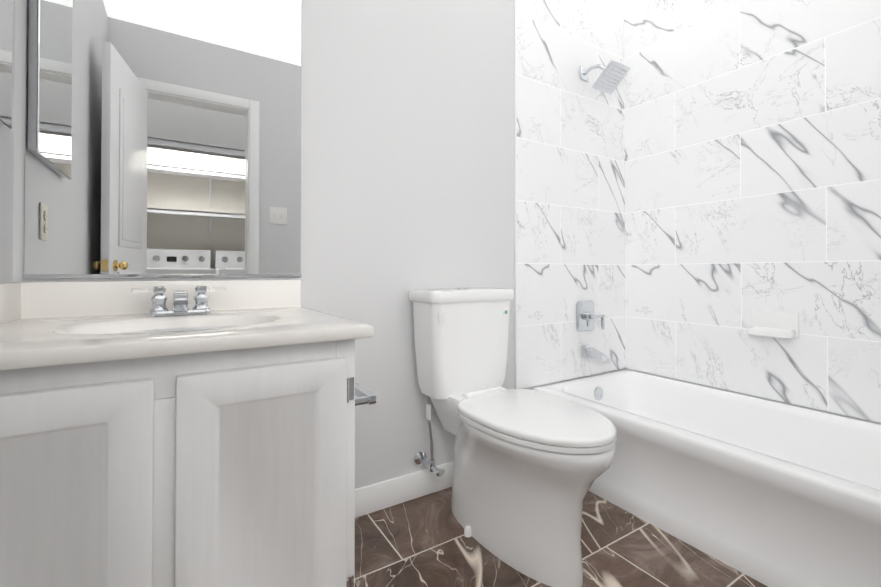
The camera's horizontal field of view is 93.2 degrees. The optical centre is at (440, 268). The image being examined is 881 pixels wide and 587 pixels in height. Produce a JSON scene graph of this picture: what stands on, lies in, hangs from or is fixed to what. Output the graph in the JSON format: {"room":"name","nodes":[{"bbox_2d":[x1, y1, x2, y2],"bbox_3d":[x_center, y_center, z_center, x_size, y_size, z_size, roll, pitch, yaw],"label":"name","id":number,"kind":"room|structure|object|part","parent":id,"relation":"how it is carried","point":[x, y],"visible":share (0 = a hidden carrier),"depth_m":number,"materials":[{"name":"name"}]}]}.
{"room":"bathroom","nodes":[
{"label":"bathroom","id":0,"kind":"room"},
{"bbox_2d":[0,0,14,282],"bbox_3d":[-0.703,-0.293,0.329,0.100,2.440,1.740,0,-1,-32],"label":"wall","id":1,"kind":"structure","parent":0,"point":[6,192],"depth_m":1.06,"materials":[{"name":"white paint"}]},
{"bbox_2d":[0,0,12,128],"bbox_3d":[-0.935,-0.681,0.825,0.024,0.685,0.420,0,-1,-32],"label":"medicine cabinet mirror","id":2,"kind":"object","parent":1,"relation":"attached to","point":[6,20],"visible":1,"depth_m":0.97,"materials":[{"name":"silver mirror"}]},
{"bbox_2d":[13,0,624,488],"bbox_3d":[-0.040,-0.279,1.827,2.810,2.440,0.100,0,-1,-32],"label":"wall","id":3,"kind":"structure","parent":0,"point":[407,146],"depth_m":1.68,"materials":[{"name":"white paint"}]},
{"bbox_2d":[23,0,300,278],"bbox_3d":[-0.796,-0.558,1.290,0.713,1.171,0.008,0,-1,-32],"label":"vanity mirror","id":4,"kind":"object","parent":3,"relation":"attached to","point":[162,138],"visible":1,"depth_m":1.26,"materials":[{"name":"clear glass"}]},
{"bbox_2d":[355,461,452,517],"bbox_3d":[-0.029,0.888,1.756,1.117,0.105,0.013,0,-1,-32],"label":"baseboard","id":5,"kind":"structure","parent":3,"relation":"attached to","point":[371,498],"depth_m":1.66,"materials":[{"name":"white wood"}]},
{"bbox_2d":[514,0,516,388],"bbox_3d":[0.363,-0.332,2.014,0.008,2.329,0.011,0,-1,-32],"label":"tile trim edge","id":6,"kind":"structure","parent":3,"relation":"attached to","point":[515,133],"depth_m":2.01,"materials":[{"name":"white ceramic"}]},
{"bbox_2d":[516,0,624,388],"bbox_3d":[0.727,-0.456,2.243,0.850,2.077,0.010,0,-1,-32],"label":"wall tile","id":7,"kind":"structure","parent":3,"relation":"attached to","point":[570,189],"depth_m":2.20,"materials":[{"name":"stone"}]},
{"bbox_2d":[576,300,604,331],"bbox_3d":[0.810,0.255,2.245,0.160,0.164,0.062,0,-1,-32],"label":"shower valve","id":8,"kind":"object","parent":7,"relation":"attached to","point":[586,316],"visible":1,"depth_m":2.24,"materials":[{"name":"silver metal"}]},
{"bbox_3d":[0.788,0.255,2.260,0.140,0.164,0.012,0,-1,-32],"label":"shower valve plate","id":9,"kind":"part","parent":8,"relation":"part of","materials":[{"name":"silver metal"}]},
{"bbox_3d":[0.832,0.280,2.252,0.114,0.099,0.051,0,-1,-32],"label":"shower valve handle","id":10,"kind":"part","parent":8,"relation":"part of","materials":[{"name":"silver metal"}]},
{"bbox_2d":[582,345,610,362],"bbox_3d":[0.824,0.448,2.203,0.056,0.072,0.144,0,-1,-32],"label":"tub spout","id":11,"kind":"object","parent":7,"relation":"attached to","point":[590,351],"visible":1,"depth_m":2.19,"materials":[{"name":"silver metal"}]},
{"bbox_2d":[580,60,630,93],"bbox_3d":[0.846,-1.016,2.179,0.150,0.171,0.230,0,-1,-32],"label":"shower head","id":12,"kind":"object","parent":7,"relation":"attached to","point":[611,77],"visible":1,"depth_m":2.14},
{"bbox_2d":[355,487,767,586],"bbox_3d":[0.420,0.964,1.078,2.810,0.060,1.840,0,-1,-32],"label":"floor","id":13,"kind":"structure","parent":0,"point":[422,541],"depth_m":1.36,"materials":[{"name":"brown stone"}]},
{"bbox_2d":[0,280,375,586],"bbox_3d":[-0.611,0.484,1.029,0.799,0.900,0.632,0,-1,-32],"label":"bathroom vanity","id":14,"kind":"object","parent":13,"relation":"on","point":[199,433],"visible":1,"depth_m":0.80,"materials":[{"name":"paint"}]},
{"bbox_2d":[0,280,373,369],"bbox_3d":[-0.634,0.140,1.018,0.743,0.212,0.632,0,-1,-32],"label":"countertop","id":15,"kind":"structure","parent":14,"relation":"on","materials":[{"name":"white stone"}]},
{"bbox_2d":[131,285,225,316],"bbox_3d":[-0.718,0.089,1.151,0.226,0.082,0.136,0,-1,-32],"label":"faucet","id":16,"kind":"object","parent":15,"relation":"on","point":[180,308],"depth_m":1.16,"materials":[{"name":"silver metal"}]},
{"bbox_2d":[409,287,615,586],"bbox_3d":[0.241,0.506,1.470,0.414,0.864,0.787,0,-1,-34],"label":"toilet","id":17,"kind":"object","parent":13,"relation":"on","point":[530,466],"visible":1,"depth_m":1.36,"materials":[{"name":"white ceramic"}]},
{"bbox_3d":[0.090,0.282,1.696,0.414,0.412,0.208,0,-1,-34],"label":"tank","id":18,"kind":"part","parent":17,"relation":"part of","materials":[{"name":"white ceramic"}]},
{"bbox_3d":[0.306,0.481,1.374,0.390,0.045,0.553,0,-1,-34],"label":"seat","id":19,"kind":"part","parent":17,"relation":"part of","materials":[{"name":"white ceramic"}]},
{"bbox_2d":[534,369,880,586],"bbox_3d":[1.193,0.759,1.574,0.754,0.360,1.599,0,-1,-32],"label":"bathtub","id":20,"kind":"object","parent":13,"relation":"on","point":[769,493],"visible":0.9,"depth_m":1.45,"materials":[{"name":"white ceramic"}]},
{"bbox_2d":[592,0,653,16],"bbox_3d":[0.420,-1.536,1.100,2.810,0.060,1.840,0,-1,-32],"label":"ceiling","id":21,"kind":"structure","parent":0,"point":[623,8],"depth_m":2.36,"materials":[{"name":"white paint"}]},
{"bbox_2d":[625,368,880,423],"bbox_3d":[1.596,-0.280,1.764,0.100,2.440,1.740,0,-1,-32],"label":"wall","id":22,"kind":"structure","parent":0,"point":[762,398],"depth_m":1.87,"materials":[{"name":"white paint"}]},
{"bbox_2d":[624,0,880,422],"bbox_3d":[1.518,-0.460,1.787,0.010,2.077,1.620,0,-1,-32],"label":"wall tile","id":23,"kind":"structure","parent":22,"relation":"attached to","point":[752,154],"depth_m":1.90,"materials":[{"name":"stone"}]},
{"bbox_2d":[748,310,798,338],"bbox_3d":[1.442,0.241,1.817,0.078,0.110,0.170,0,-1,-32],"label":"soap dish","id":24,"kind":"object","parent":23,"relation":"attached to","point":[779,324],"visible":1,"depth_m":1.81,"materials":[{"name":"white ceramic"}]}
]}

